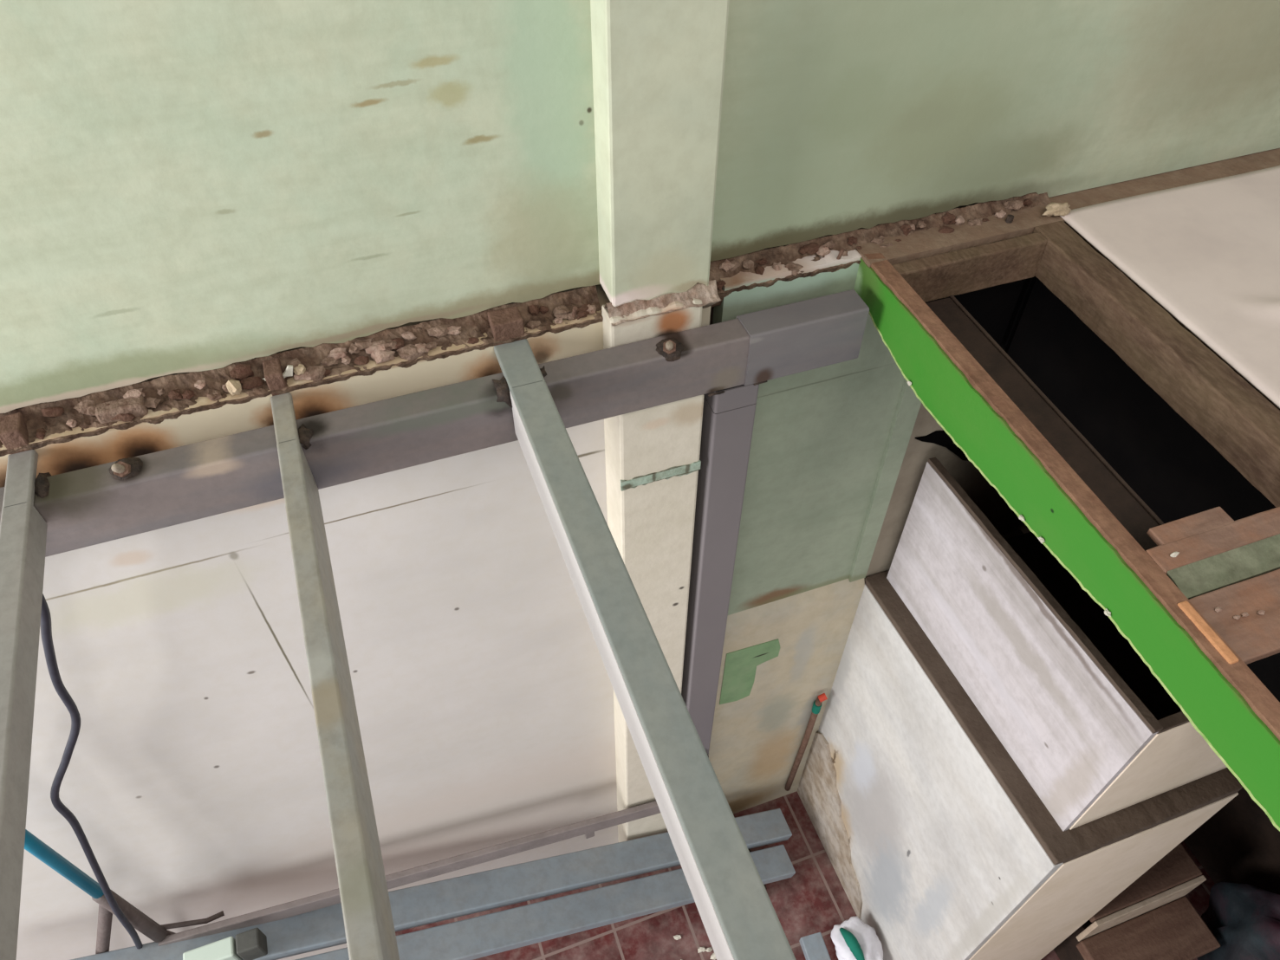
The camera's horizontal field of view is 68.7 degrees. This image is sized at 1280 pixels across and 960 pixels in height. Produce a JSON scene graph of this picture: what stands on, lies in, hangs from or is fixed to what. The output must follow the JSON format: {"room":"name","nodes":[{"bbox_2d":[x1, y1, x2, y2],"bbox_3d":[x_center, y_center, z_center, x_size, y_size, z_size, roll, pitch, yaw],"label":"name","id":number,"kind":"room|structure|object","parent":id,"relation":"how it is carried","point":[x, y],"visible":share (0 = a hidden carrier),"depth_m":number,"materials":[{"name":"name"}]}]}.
{"room":"house under renovation","nodes":[
{"label":"house under renovation","id":0,"kind":"room"},
{"bbox_2d":[0,193,1031,959],"bbox_3d":[-0.041,0.549,3.010,5.400,2.922,0.220,-15,50,-13],"label":"wall","id":1,"kind":"structure","parent":0,"point":[193,781],"depth_m":2.47,"materials":[{"name":"beige paint"}]},
{"bbox_2d":[0,285,603,456],"bbox_3d":[-0.799,-0.146,1.696,1.530,0.087,0.063,-15,50,-13],"label":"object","id":2,"kind":"object","parent":1,"relation":"on","point":[475,325],"visible":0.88,"depth_m":1.72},
{"bbox_2d":[35,428,46,439],"bbox_3d":[-1.038,-0.080,1.622,0.016,0.014,0.022,-15,50,-13],"label":"lump","id":3,"kind":"object","parent":2,"relation":"on","point":[40,433],"visible":1,"depth_m":1.62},
{"bbox_2d":[40,406,64,417],"bbox_3d":[-1.023,-0.118,1.631,0.037,0.023,0.028,-15,50,-13],"label":"lump","id":4,"kind":"object","parent":2,"relation":"on","point":[48,412],"visible":1,"depth_m":1.62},
{"bbox_2d":[65,419,77,428],"bbox_3d":[-0.994,-0.099,1.636,0.015,0.014,0.014,3,49,3],"label":"lump","id":5,"kind":"object","parent":2,"relation":"on","point":[72,423],"visible":1,"depth_m":1.63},
{"bbox_2d":[73,399,97,414],"bbox_3d":[-0.972,-0.130,1.643,0.031,0.018,0.033,22,52,18],"label":"lump","id":6,"kind":"object","parent":2,"relation":"on","point":[81,407],"visible":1,"depth_m":1.64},
{"bbox_2d":[82,404,96,415],"bbox_3d":[-0.960,-0.123,1.644,0.040,0.022,0.023,-15,50,-13],"label":"lump","id":7,"kind":"object","parent":2,"relation":"on","point":[91,410],"visible":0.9,"depth_m":1.64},
{"bbox_2d":[95,395,148,423],"bbox_3d":[-0.916,-0.124,1.654,0.080,0.030,0.030,-15,50,-13],"label":"block","id":8,"kind":"object","parent":2,"relation":"on","point":[135,406],"visible":0.91,"depth_m":1.64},
{"bbox_2d":[110,413,135,422],"bbox_3d":[-0.907,-0.115,1.653,0.042,0.024,0.028,1,49,1],"label":"lump","id":9,"kind":"object","parent":2,"relation":"on","point":[127,417],"visible":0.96,"depth_m":1.64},
{"bbox_2d":[123,388,144,398],"bbox_3d":[-0.899,-0.151,1.661,0.034,0.017,0.022,-15,50,-13],"label":"lump","id":10,"kind":"object","parent":2,"relation":"on","point":[134,393],"visible":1,"depth_m":1.66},
{"bbox_2d":[144,396,161,408],"bbox_3d":[-0.869,-0.139,1.664,0.025,0.018,0.022,-2,49,-2],"label":"lump","id":11,"kind":"object","parent":2,"relation":"on","point":[149,402],"visible":1,"depth_m":1.66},
{"bbox_2d":[167,389,182,399],"bbox_3d":[-0.833,-0.154,1.676,0.023,0.017,0.021,-15,50,-13],"label":"lump","id":12,"kind":"object","parent":2,"relation":"on","point":[173,394],"visible":1,"depth_m":1.67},
{"bbox_2d":[181,389,194,399],"bbox_3d":[-0.810,-0.153,1.680,0.022,0.014,0.017,-15,50,-13],"label":"lump","id":13,"kind":"object","parent":2,"relation":"on","point":[188,394],"visible":1,"depth_m":1.68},
{"bbox_2d":[194,379,206,389],"bbox_3d":[-0.791,-0.172,1.686,0.020,0.014,0.018,-15,50,-13],"label":"lump","id":14,"kind":"object","parent":2,"relation":"on","point":[200,384],"visible":1,"depth_m":1.68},
{"bbox_2d":[207,390,222,401],"bbox_3d":[-0.767,-0.150,1.688,0.024,0.014,0.019,-29,55,-23],"label":"lump","id":15,"kind":"object","parent":2,"relation":"on","point":[216,395],"visible":1,"depth_m":1.68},
{"bbox_2d":[226,379,241,396],"bbox_3d":[-0.731,-0.169,1.685,0.024,0.035,0.024,8,49,7],"label":"block","id":16,"kind":"object","parent":2,"relation":"on","point":[234,387],"visible":1,"depth_m":1.68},
{"bbox_2d":[229,363,253,379],"bbox_3d":[-0.725,-0.196,1.703,0.040,0.024,0.028,-26,54,-21],"label":"lump","id":17,"kind":"object","parent":2,"relation":"on","point":[240,371],"visible":1,"depth_m":1.70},
{"bbox_2d":[240,376,263,389],"bbox_3d":[-0.706,-0.176,1.703,0.036,0.024,0.026,-21,52,-18],"label":"lump","id":18,"kind":"object","parent":2,"relation":"on","point":[247,383],"visible":1,"depth_m":1.70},
{"bbox_2d":[282,364,292,376],"bbox_3d":[-0.641,-0.197,1.699,0.026,0.023,0.005,-15,50,-13],"label":"chip","id":19,"kind":"object","parent":2,"relation":"on","point":[289,372],"visible":1,"depth_m":1.70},
{"bbox_2d":[286,357,302,372],"bbox_3d":[-0.633,-0.210,1.722,0.030,0.021,0.028,-15,50,-13],"label":"lump","id":20,"kind":"object","parent":2,"relation":"on","point":[295,362],"visible":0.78,"depth_m":1.72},
{"bbox_2d":[293,370,308,380],"bbox_3d":[-0.621,-0.193,1.723,0.033,0.016,0.021,-15,50,-13],"label":"lump","id":21,"kind":"object","parent":2,"relation":"on","point":[304,375],"visible":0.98,"depth_m":1.72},
{"bbox_2d":[293,363,305,375],"bbox_3d":[-0.622,-0.201,1.712,0.021,0.020,0.017,-15,50,-13],"label":"chip","id":22,"kind":"object","parent":21,"relation":"on","point":[301,369],"visible":1,"depth_m":1.71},
{"bbox_2d":[305,365,325,381],"bbox_3d":[-0.598,-0.197,1.727,0.034,0.024,0.030,-36,58,-28],"label":"lump","id":23,"kind":"object","parent":2,"relation":"on","point":[316,373],"visible":1,"depth_m":1.72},
{"bbox_2d":[320,357,338,366],"bbox_3d":[-0.578,-0.218,1.736,0.030,0.016,0.023,13,50,11],"label":"lump","id":24,"kind":"object","parent":2,"relation":"on","point":[328,361],"visible":1,"depth_m":1.73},
{"bbox_2d":[326,347,347,359],"bbox_3d":[-0.564,-0.234,1.741,0.039,0.019,0.021,-15,50,-13],"label":"lump","id":25,"kind":"object","parent":2,"relation":"on","point":[339,353],"visible":1,"depth_m":1.74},
{"bbox_2d":[340,356,350,364],"bbox_3d":[-0.548,-0.223,1.742,0.017,0.012,0.019,22,52,18],"label":"lump","id":26,"kind":"object","parent":2,"relation":"on","point":[346,360],"visible":1,"depth_m":1.74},
{"bbox_2d":[349,343,360,354],"bbox_3d":[-0.533,-0.244,1.749,0.019,0.018,0.020,-1,49,-1],"label":"lump","id":27,"kind":"object","parent":2,"relation":"on","point":[354,348],"visible":1,"depth_m":1.74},
{"bbox_2d":[354,356,369,364],"bbox_3d":[-0.520,-0.223,1.747,0.026,0.015,0.023,-4,49,-4],"label":"lump","id":28,"kind":"object","parent":2,"relation":"on","point":[360,360],"visible":1,"depth_m":1.74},
{"bbox_2d":[355,337,374,350],"bbox_3d":[-0.515,-0.255,1.754,0.037,0.018,0.029,-15,50,-13],"label":"lump","id":29,"kind":"object","parent":2,"relation":"on","point":[361,344],"visible":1,"depth_m":1.75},
{"bbox_2d":[364,339,386,354],"bbox_3d":[-0.493,-0.247,1.757,0.043,0.020,0.029,-3,49,-3],"label":"lump","id":30,"kind":"object","parent":2,"relation":"on","point":[375,347],"visible":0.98,"depth_m":1.75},
{"bbox_2d":[370,350,395,363],"bbox_3d":[-0.481,-0.233,1.754,0.046,0.024,0.030,-15,50,-13],"label":"lump","id":31,"kind":"object","parent":2,"relation":"on","point":[380,356],"visible":1,"depth_m":1.75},
{"bbox_2d":[379,338,396,350],"bbox_3d":[-0.470,-0.255,1.762,0.037,0.022,0.028,-15,50,-13],"label":"lump","id":32,"kind":"object","parent":2,"relation":"on","point":[389,345],"visible":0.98,"depth_m":1.75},
{"bbox_2d":[391,337,404,350],"bbox_3d":[-0.456,-0.259,1.764,0.025,0.021,0.028,-15,50,-13],"label":"lump","id":33,"kind":"object","parent":2,"relation":"on","point":[400,343],"visible":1,"depth_m":1.76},
{"bbox_2d":[401,331,416,340],"bbox_3d":[-0.437,-0.272,1.772,0.027,0.013,0.015,-15,50,-13],"label":"lump","id":34,"kind":"object","parent":2,"relation":"on","point":[408,335],"visible":1,"depth_m":1.77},
{"bbox_2d":[396,344,426,360],"bbox_3d":[-0.432,-0.241,1.767,0.052,0.023,0.028,-15,50,-13],"label":"lump","id":35,"kind":"object","parent":2,"relation":"on","point":[409,352],"visible":0.98,"depth_m":1.76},
{"bbox_2d":[415,343,429,353],"bbox_3d":[-0.417,-0.247,1.772,0.032,0.020,0.031,18,51,15],"label":"lump","id":36,"kind":"object","parent":2,"relation":"on","point":[421,348],"visible":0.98,"depth_m":1.76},
{"bbox_2d":[425,341,438,349],"bbox_3d":[-0.395,-0.255,1.777,0.025,0.011,0.016,-15,50,-13],"label":"lump","id":37,"kind":"object","parent":2,"relation":"on","point":[431,345],"visible":1,"depth_m":1.77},
{"bbox_2d":[426,324,450,337],"bbox_3d":[-0.381,-0.283,1.784,0.047,0.023,0.027,-15,50,-13],"label":"lump","id":38,"kind":"object","parent":2,"relation":"on","point":[438,331],"visible":1,"depth_m":1.77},
{"bbox_2d":[447,325,461,335],"bbox_3d":[-0.356,-0.285,1.790,0.031,0.018,0.021,-15,50,-13],"label":"lump","id":39,"kind":"object","parent":2,"relation":"on","point":[453,330],"visible":1,"depth_m":1.78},
{"bbox_2d":[467,337,479,344],"bbox_3d":[-0.321,-0.268,1.794,0.024,0.011,0.015,-15,50,-13],"label":"lump","id":40,"kind":"object","parent":2,"relation":"on","point":[473,340],"visible":1,"depth_m":1.79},
{"bbox_2d":[525,320,540,329],"bbox_3d":[-0.208,-0.301,1.821,0.031,0.016,0.020,-15,50,-13],"label":"lump","id":41,"kind":"object","parent":2,"relation":"on","point":[531,324],"visible":1,"depth_m":1.82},
{"bbox_2d":[528,305,539,315],"bbox_3d":[-0.208,-0.332,1.827,0.022,0.022,0.031,-15,50,-13],"label":"lump","id":42,"kind":"object","parent":2,"relation":"on","point":[533,309],"visible":1,"depth_m":1.82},
{"bbox_2d":[539,305,548,313],"bbox_3d":[-0.189,-0.333,1.830,0.018,0.015,0.018,34,57,26],"label":"lump","id":43,"kind":"object","parent":2,"relation":"on","point":[542,309],"visible":1,"depth_m":1.83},
{"bbox_2d":[553,305,571,318],"bbox_3d":[-0.153,-0.329,1.835,0.034,0.020,0.030,-15,50,-13],"label":"lump","id":44,"kind":"object","parent":2,"relation":"on","point":[561,311],"visible":1,"depth_m":1.83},
{"bbox_2d":[576,306,587,319],"bbox_3d":[-0.118,-0.328,1.842,0.025,0.023,0.026,31,56,24],"label":"lump","id":45,"kind":"object","parent":2,"relation":"on","point":[581,314],"visible":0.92,"depth_m":1.83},
{"bbox_2d":[578,303,591,314],"bbox_3d":[-0.109,-0.336,1.846,0.031,0.019,0.019,-15,50,-13],"label":"lump","id":46,"kind":"object","parent":2,"relation":"on","point":[584,307],"visible":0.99,"depth_m":1.84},
{"bbox_2d":[586,304,596,314],"bbox_3d":[-0.100,-0.338,1.848,0.026,0.018,0.021,-15,50,-13],"label":"lump","id":47,"kind":"object","parent":2,"relation":"on","point":[592,308],"visible":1,"depth_m":1.84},
{"bbox_2d":[601,298,701,349],"bbox_3d":[0.024,-0.287,1.909,0.194,0.198,0.062,-15,50,-13],"label":"pilaster","id":48,"kind":"object","parent":1,"relation":"attached to","point":[650,327],"visible":0.23,"depth_m":1.84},
{"bbox_2d":[604,279,721,325],"bbox_3d":[0.036,-0.349,1.871,0.227,0.100,0.110,-15,50,-13],"label":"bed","id":49,"kind":"object","parent":48,"relation":"on","point":[708,295],"visible":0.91,"depth_m":1.83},
{"bbox_2d":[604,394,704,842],"bbox_3d":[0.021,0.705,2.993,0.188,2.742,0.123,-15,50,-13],"label":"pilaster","id":50,"kind":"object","parent":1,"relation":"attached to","point":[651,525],"visible":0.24,"depth_m":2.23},
{"bbox_2d":[620,460,701,491],"bbox_3d":[0.046,-0.010,2.090,0.188,0.037,0.006,-15,50,-13],"label":"strip","id":51,"kind":"object","parent":50,"relation":"attached to","point":[683,470],"visible":1,"depth_m":2.09,"materials":[{"name":"teal paint"}]},
{"bbox_2d":[719,638,780,704],"bbox_3d":[0.372,0.652,3.172,0.200,0.355,0.004,-15,50,-13],"label":"paint patch","id":52,"kind":"object","parent":1,"relation":"attached to","point":[740,665],"visible":1,"depth_m":3.13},
{"bbox_2d":[784,693,827,791],"bbox_3d":[0.665,1.073,3.781,0.058,0.837,0.035,-15,50,-13],"label":"pipe","id":53,"kind":"object","parent":1,"relation":"attached to","point":[816,706],"visible":1,"depth_m":3.71,"materials":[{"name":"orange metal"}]},
{"bbox_2d":[848,378,921,582],"bbox_3d":[0.688,0.011,2.636,0.065,0.920,0.016,-15,50,-13],"label":"trim","id":54,"kind":"structure","parent":1,"relation":"attached to","point":[908,406],"depth_m":2.60,"materials":[{"name":"green paint"}]},
{"bbox_2d":[915,430,968,461],"bbox_3d":[0.956,-0.085,2.675,0.455,0.310,0.008,-15,50,-13],"label":"torn patch","id":55,"kind":"object","parent":1,"relation":"attached to","point":[940,438],"visible":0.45,"depth_m":2.57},
{"bbox_2d":[0,0,1279,413],"bbox_3d":[0.052,-1.011,1.331,5.600,1.656,0.150,-15,50,-13],"label":"wall","id":56,"kind":"structure","parent":0,"point":[186,185],"depth_m":1.60,"materials":[{"name":"green paint"}]},
{"bbox_2d":[590,0,729,306],"bbox_3d":[0.031,-0.924,1.242,0.202,1.636,0.090,-15,50,-13],"label":"pilaster","id":57,"kind":"object","parent":56,"relation":"attached to","point":[659,65],"visible":1,"depth_m":1.57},
{"bbox_2d":[395,791,1215,959],"bbox_3d":[-0.130,2.996,2.873,5.950,0.100,3.400,-15,50,-13],"label":"floor","id":58,"kind":"structure","parent":0,"point":[814,900],"depth_m":3.85,"materials":[{"name":"red tile"}]},
{"bbox_2d":[91,889,224,954],"bbox_3d":[-1.603,1.604,3.083,0.600,1.415,0.106,-15,50,-13],"label":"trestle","id":59,"kind":"object","parent":58,"relation":"on","point":[142,923],"visible":0.76,"depth_m":2.74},
{"bbox_2d":[24,829,103,898],"bbox_3d":[-1.479,0.891,2.283,0.044,0.710,0.034,-15,50,-13],"label":"pole","id":60,"kind":"object","parent":59,"relation":"on","point":[33,845],"visible":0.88,"depth_m":2.37,"materials":[{"name":"teal paint"}]},
{"bbox_2d":[71,808,792,959],"bbox_3d":[-0.592,1.459,3.301,2.557,0.966,0.122,-15,50,-13],"label":"channel","id":61,"kind":"object","parent":58,"relation":"on","point":[441,900],"visible":0.73,"depth_m":3.30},
{"bbox_2d":[182,936,241,959],"bbox_3d":[-1.300,1.455,2.848,0.145,0.090,0.060,-15,50,-13],"label":"plastic tray","id":62,"kind":"object","parent":61,"relation":"on","point":[225,949],"visible":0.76,"depth_m":2.82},
{"bbox_2d":[235,928,267,959],"bbox_3d":[-1.193,1.428,2.875,0.068,0.095,0.060,-15,50,-13],"label":"tin","id":63,"kind":"object","parent":61,"relation":"on","point":[250,945],"visible":1,"depth_m":2.85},
{"bbox_2d":[158,800,660,946],"bbox_3d":[-0.675,1.316,3.179,1.713,0.364,0.022,-15,50,-13],"label":"metal rail","id":64,"kind":"object","parent":61,"relation":"on","point":[588,828],"visible":0.85,"depth_m":3.16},
{"bbox_2d":[681,383,759,755],"bbox_3d":[0.189,0.690,3.006,0.100,2.744,0.064,-15,50,-13],"label":"steel post","id":65,"kind":"object","parent":58,"relation":"on","point":[728,419],"visible":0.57,"depth_m":2.35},
{"bbox_2d":[0,289,869,557],"bbox_3d":[-0.607,-0.047,1.732,2.258,0.140,0.073,-15,50,-13],"label":"steel beam","id":66,"kind":"structure","parent":65,"relation":"on","point":[87,507],"depth_m":1.75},
{"bbox_2d":[0,413,51,959],"bbox_3d":[-0.700,0.717,0.962,0.067,0.114,2.246,-15,50,-13],"label":"joist","id":67,"kind":"object","parent":66,"relation":"on","point":[22,529],"visible":1,"depth_m":1.39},
{"bbox_2d":[40,593,142,949],"bbox_3d":[-1.403,1.088,2.543,0.658,2.661,0.108,-12,50,-11],"label":"power cable","id":68,"kind":"object","parent":66,"relation":"hanging from","point":[46,629],"visible":0.84,"depth_m":2.12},
{"bbox_2d":[108,457,142,480],"bbox_3d":[-0.887,-0.022,1.613,0.058,0.060,0.061,-15,50,-13],"label":"bolt","id":69,"kind":"object","parent":66,"relation":"on","point":[124,469],"visible":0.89,"depth_m":1.60,"materials":[{"name":"metal"}]},
{"bbox_2d":[262,357,399,959],"bbox_3d":[-0.288,0.633,1.090,0.063,0.191,2.247,-15,50,-13],"label":"joist","id":70,"kind":"object","parent":66,"relation":"on","point":[367,917],"visible":0.97,"depth_m":1.33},
{"bbox_2d":[487,305,796,959],"bbox_3d":[0.104,0.520,1.173,0.109,0.169,2.247,-15,50,-13],"label":"joist","id":71,"kind":"object","parent":66,"relation":"on","point":[740,920],"visible":0.99,"depth_m":1.34,"materials":[{"name":"paint"}]},
{"bbox_2d":[656,337,684,361],"bbox_3d":[0.059,-0.262,1.829,0.060,0.059,0.060,-15,50,-13],"label":"bolt","id":72,"kind":"object","parent":66,"relation":"on","point":[670,348],"visible":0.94,"depth_m":1.82,"materials":[{"name":"metal"}]},
{"bbox_2d":[799,932,831,959],"bbox_3d":[0.717,1.933,3.571,0.085,0.050,0.366,-11,50,-10],"label":"steel offcut","id":73,"kind":"object","parent":58,"relation":"on","point":[814,947],"visible":1,"depth_m":3.64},
{"bbox_2d":[830,916,883,959],"bbox_3d":[0.852,1.802,3.616,0.184,0.143,0.234,-15,50,-13],"label":"bag","id":74,"kind":"object","parent":58,"relation":"on","point":[853,939],"visible":1,"depth_m":3.60,"materials":[{"name":"white plastic"}]},
{"bbox_2d":[818,530,1242,959],"bbox_3d":[1.155,1.101,3.350,0.593,1.691,0.981,-15,50,-13],"label":"box","id":75,"kind":"object","parent":58,"relation":"on","point":[956,855],"visible":0.68,"depth_m":2.90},
{"bbox_2d":[797,732,862,919],"bbox_3d":[0.808,1.397,3.794,0.010,0.628,0.580,-15,50,-13],"label":"damaged wall patch","id":76,"kind":"object","parent":75,"relation":"attached to","point":[817,791],"visible":0.98,"depth_m":3.86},
{"bbox_2d":[886,457,1227,831],"bbox_3d":[1.228,0.347,2.556,0.612,0.622,0.888,-15,50,-13],"label":"box","id":77,"kind":"object","parent":75,"relation":"on","point":[1087,723],"visible":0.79,"depth_m":2.42,"materials":[{"name":"white wood"}]},
{"bbox_2d":[1053,843,1220,959],"bbox_3d":[1.855,1.718,3.567,0.480,0.561,0.342,-15,50,-13],"label":"stairs","id":78,"kind":"structure","parent":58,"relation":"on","point":[1138,924],"depth_m":3.44,"materials":[{"name":"brown wood"}]},
{"bbox_2d":[1197,880,1279,959],"bbox_3d":[2.342,1.772,3.363,0.324,0.596,0.694,-15,50,-13],"label":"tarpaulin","id":79,"kind":"object","parent":58,"relation":"on","point":[1244,919],"visible":0.78,"depth_m":3.42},
{"bbox_3d":[0.405,1.630,3.898,0.140,0.165,0.250,-15,50,-13],"label":"wooden block","id":80,"kind":"object","parent":58,"relation":"on","visible":0},
{"bbox_2d":[295,844,795,959],"bbox_3d":[-0.568,1.577,3.223,2.507,0.948,0.122,-15,50,-13],"label":"channel","id":81,"kind":"object","parent":80,"relation":"on","point":[476,938],"visible":0.67,"depth_m":3.34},
{"bbox_2d":[854,148,1279,410],"bbox_3d":[2.024,0.145,1.468,2.400,0.052,2.655,-15,50,-13],"label":"floor","id":82,"kind":"structure","parent":0,"point":[921,243],"depth_m":2.06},
{"bbox_2d":[697,192,1050,307],"bbox_3d":[0.520,-0.496,2.011,0.850,0.087,0.063,-15,50,-13],"label":"broken masonry edge","id":83,"kind":"object","parent":82,"relation":"on","point":[789,253],"visible":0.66,"depth_m":1.98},
{"bbox_2d":[715,279,726,291],"bbox_3d":[0.163,-0.397,1.909,0.020,0.013,0.022,29,55,23],"label":"lump","id":84,"kind":"object","parent":83,"relation":"on","point":[720,284],"visible":0.77,"depth_m":1.91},
{"bbox_2d":[718,259,734,272],"bbox_3d":[0.177,-0.439,1.918,0.035,0.018,0.024,-15,50,-13],"label":"lump","id":85,"kind":"object","parent":83,"relation":"on","point":[726,265],"visible":1,"depth_m":1.91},
{"bbox_2d":[728,259,740,271],"bbox_3d":[0.190,-0.440,1.922,0.027,0.017,0.024,16,51,14],"label":"lump","id":86,"kind":"object","parent":83,"relation":"on","point":[737,263],"visible":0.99,"depth_m":1.92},
{"bbox_2d":[741,259,753,269],"bbox_3d":[0.224,-0.441,1.927,0.027,0.018,0.027,-15,50,-13],"label":"lump","id":87,"kind":"object","parent":83,"relation":"on","point":[747,263],"visible":1,"depth_m":1.92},
{"bbox_2d":[754,266,764,274],"bbox_3d":[0.247,-0.431,1.930,0.020,0.020,0.026,-15,50,-13],"label":"lump","id":88,"kind":"object","parent":83,"relation":"on","point":[758,269],"visible":1,"depth_m":1.92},
{"bbox_2d":[754,258,767,265],"bbox_3d":[0.250,-0.451,1.936,0.029,0.013,0.017,-15,50,-13],"label":"lump","id":89,"kind":"object","parent":83,"relation":"on","point":[761,262],"visible":1,"depth_m":1.93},
{"bbox_2d":[772,261,782,271],"bbox_3d":[0.285,-0.442,1.940,0.022,0.018,0.022,23,53,19],"label":"lump","id":90,"kind":"object","parent":83,"relation":"on","point":[776,266],"visible":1,"depth_m":1.93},
{"bbox_2d":[787,263,804,276],"bbox_3d":[0.321,-0.437,1.944,0.043,0.022,0.030,-34,57,-26],"label":"lump","id":91,"kind":"object","parent":83,"relation":"on","point":[795,269],"visible":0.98,"depth_m":1.94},
{"bbox_2d":[803,242,819,254],"bbox_3d":[0.358,-0.487,1.963,0.039,0.019,0.024,-15,50,-13],"label":"lump","id":92,"kind":"object","parent":83,"relation":"on","point":[813,248],"visible":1,"depth_m":1.96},
{"bbox_2d":[816,245,831,256],"bbox_3d":[0.386,-0.482,1.966,0.032,0.021,0.026,-15,50,-13],"label":"lump","id":93,"kind":"object","parent":83,"relation":"on","point":[823,250],"visible":1,"depth_m":1.96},
{"bbox_2d":[823,240,835,248],"bbox_3d":[0.398,-0.495,1.970,0.028,0.018,0.022,11,50,9],"label":"lump","id":94,"kind":"object","parent":83,"relation":"on","point":[829,244],"visible":0.99,"depth_m":1.97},
{"bbox_2d":[847,236,857,245],"bbox_3d":[0.450,-0.508,1.983,0.024,0.014,0.022,-15,50,-13],"label":"lump","id":95,"kind":"object","parent":83,"relation":"on","point":[852,240],"visible":1,"depth_m":1.98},
{"bbox_2d":[870,235,883,244],"bbox_3d":[0.507,-0.513,1.997,0.027,0.014,0.024,16,51,13],"label":"lump","id":96,"kind":"object","parent":83,"relation":"on","point":[879,240],"visible":1,"depth_m":1.99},
{"bbox_2d":[900,223,911,235],"bbox_3d":[0.572,-0.542,2.012,0.024,0.023,0.027,-15,50,-13],"label":"lump","id":97,"kind":"object","parent":83,"relation":"on","point":[906,228],"visible":1,"depth_m":2.01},
{"bbox_2d":[916,220,926,227],"bbox_3d":[0.608,-0.551,2.022,0.018,0.015,0.019,30,55,23],"label":"lump","id":98,"kind":"object","parent":83,"relation":"on","point":[920,224],"visible":1,"depth_m":2.02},
{"bbox_2d":[938,226,954,233],"bbox_3d":[0.663,-0.539,2.029,0.045,0.020,0.026,-1,49,-1],"label":"lump","id":99,"kind":"object","parent":83,"relation":"on","point":[945,229],"visible":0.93,"depth_m":2.02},
{"bbox_2d":[941,211,955,224],"bbox_3d":[0.672,-0.569,2.036,0.034,0.022,0.027,-15,50,-13],"label":"lump","id":100,"kind":"object","parent":83,"relation":"on","point":[949,218],"visible":1,"depth_m":2.03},
{"bbox_2d":[955,214,965,225],"bbox_3d":[0.696,-0.566,2.041,0.024,0.019,0.022,-15,50,-13],"label":"lump","id":101,"kind":"object","parent":83,"relation":"on","point":[959,219],"visible":1,"depth_m":2.03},
{"bbox_2d":[968,217,982,226],"bbox_3d":[0.734,-0.562,2.046,0.037,0.018,0.025,-3,49,-3],"label":"lump","id":102,"kind":"object","parent":83,"relation":"on","point":[977,221],"visible":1,"depth_m":2.04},
{"bbox_2d":[994,209,1006,218],"bbox_3d":[0.794,-0.586,2.063,0.028,0.017,0.022,-15,50,-13],"label":"lump","id":103,"kind":"object","parent":83,"relation":"on","point":[1001,214],"visible":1,"depth_m":2.06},
{"bbox_2d":[1003,199,1015,210],"bbox_3d":[0.823,-0.611,2.072,0.042,0.020,0.026,-15,50,-13],"label":"lump","id":104,"kind":"object","parent":83,"relation":"on","point":[1008,204],"visible":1,"depth_m":2.06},
{"bbox_2d":[1011,199,1023,210],"bbox_3d":[0.835,-0.609,2.074,0.031,0.022,0.027,2,49,1],"label":"lump","id":105,"kind":"object","parent":83,"relation":"on","point":[1019,204],"visible":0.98,"depth_m":2.06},
{"bbox_2d":[1005,214,1013,223],"bbox_3d":[0.807,-0.567,2.049,0.015,0.028,0.019,36,58,27],"label":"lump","id":106,"kind":"object","parent":82,"relation":"on","point":[1010,217],"visible":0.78,"depth_m":2.04,"materials":[{"name":"stone"}]},
{"bbox_2d":[1042,201,1071,216],"bbox_3d":[0.914,-0.594,2.056,0.077,0.027,0.035,-6,49,-5],"label":"plastic","id":107,"kind":"object","parent":82,"relation":"on","point":[1053,209],"visible":1,"depth_m":2.05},
{"bbox_2d":[853,220,1279,831],"bbox_3d":[1.059,0.295,1.395,0.478,0.156,2.200,-15,50,-13],"label":"frame","id":108,"kind":"object","parent":82,"relation":"attached to","point":[1087,516],"visible":0.99,"depth_m":1.70,"materials":[{"name":"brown wood"}]},
{"bbox_2d":[1145,506,1279,599],"bbox_3d":[0.971,0.119,1.496,0.362,0.076,0.093,-15,50,-13],"label":"cross timber","id":109,"kind":"object","parent":108,"relation":"attached to","point":[1245,549],"visible":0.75,"depth_m":1.45,"materials":[{"name":"brown wood"}]},
{"bbox_2d":[1146,506,1234,545],"bbox_3d":[0.880,0.076,1.494,0.140,0.014,0.038,-15,50,-13],"label":"wood offcut","id":110,"kind":"object","parent":109,"relation":"on","point":[1194,524],"visible":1,"depth_m":1.49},
{"bbox_2d":[1177,569,1279,664],"bbox_3d":[0.997,0.181,1.408,0.384,0.026,0.114,-15,50,-13],"label":"board","id":111,"kind":"object","parent":108,"relation":"on","point":[1255,637],"visible":0.95,"depth_m":1.38,"materials":[{"name":"brown wood"}]},
{"bbox_2d":[925,276,1279,702],"bbox_3d":[1.683,0.311,1.748,1.600,0.588,2.196,-15,50,-13],"label":"dark opening","id":112,"kind":"object","parent":82,"relation":"attached to","point":[1159,454],"visible":0.1,"depth_m":2.00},
{"bbox_2d":[1059,165,1279,409],"bbox_3d":[2.191,-0.029,1.537,1.868,0.081,2.300,-15,50,-13],"label":"sheet","id":113,"kind":"object","parent":82,"relation":"on","point":[1207,252],"visible":1,"depth_m":1.97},
{"bbox_2d":[1183,767,1279,895],"bbox_3d":[2.639,0.956,2.684,0.200,2.900,2.600,-15,50,-13],"label":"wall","id":114,"kind":"structure","parent":0,"point":[1239,843],"depth_m":3.75,"materials":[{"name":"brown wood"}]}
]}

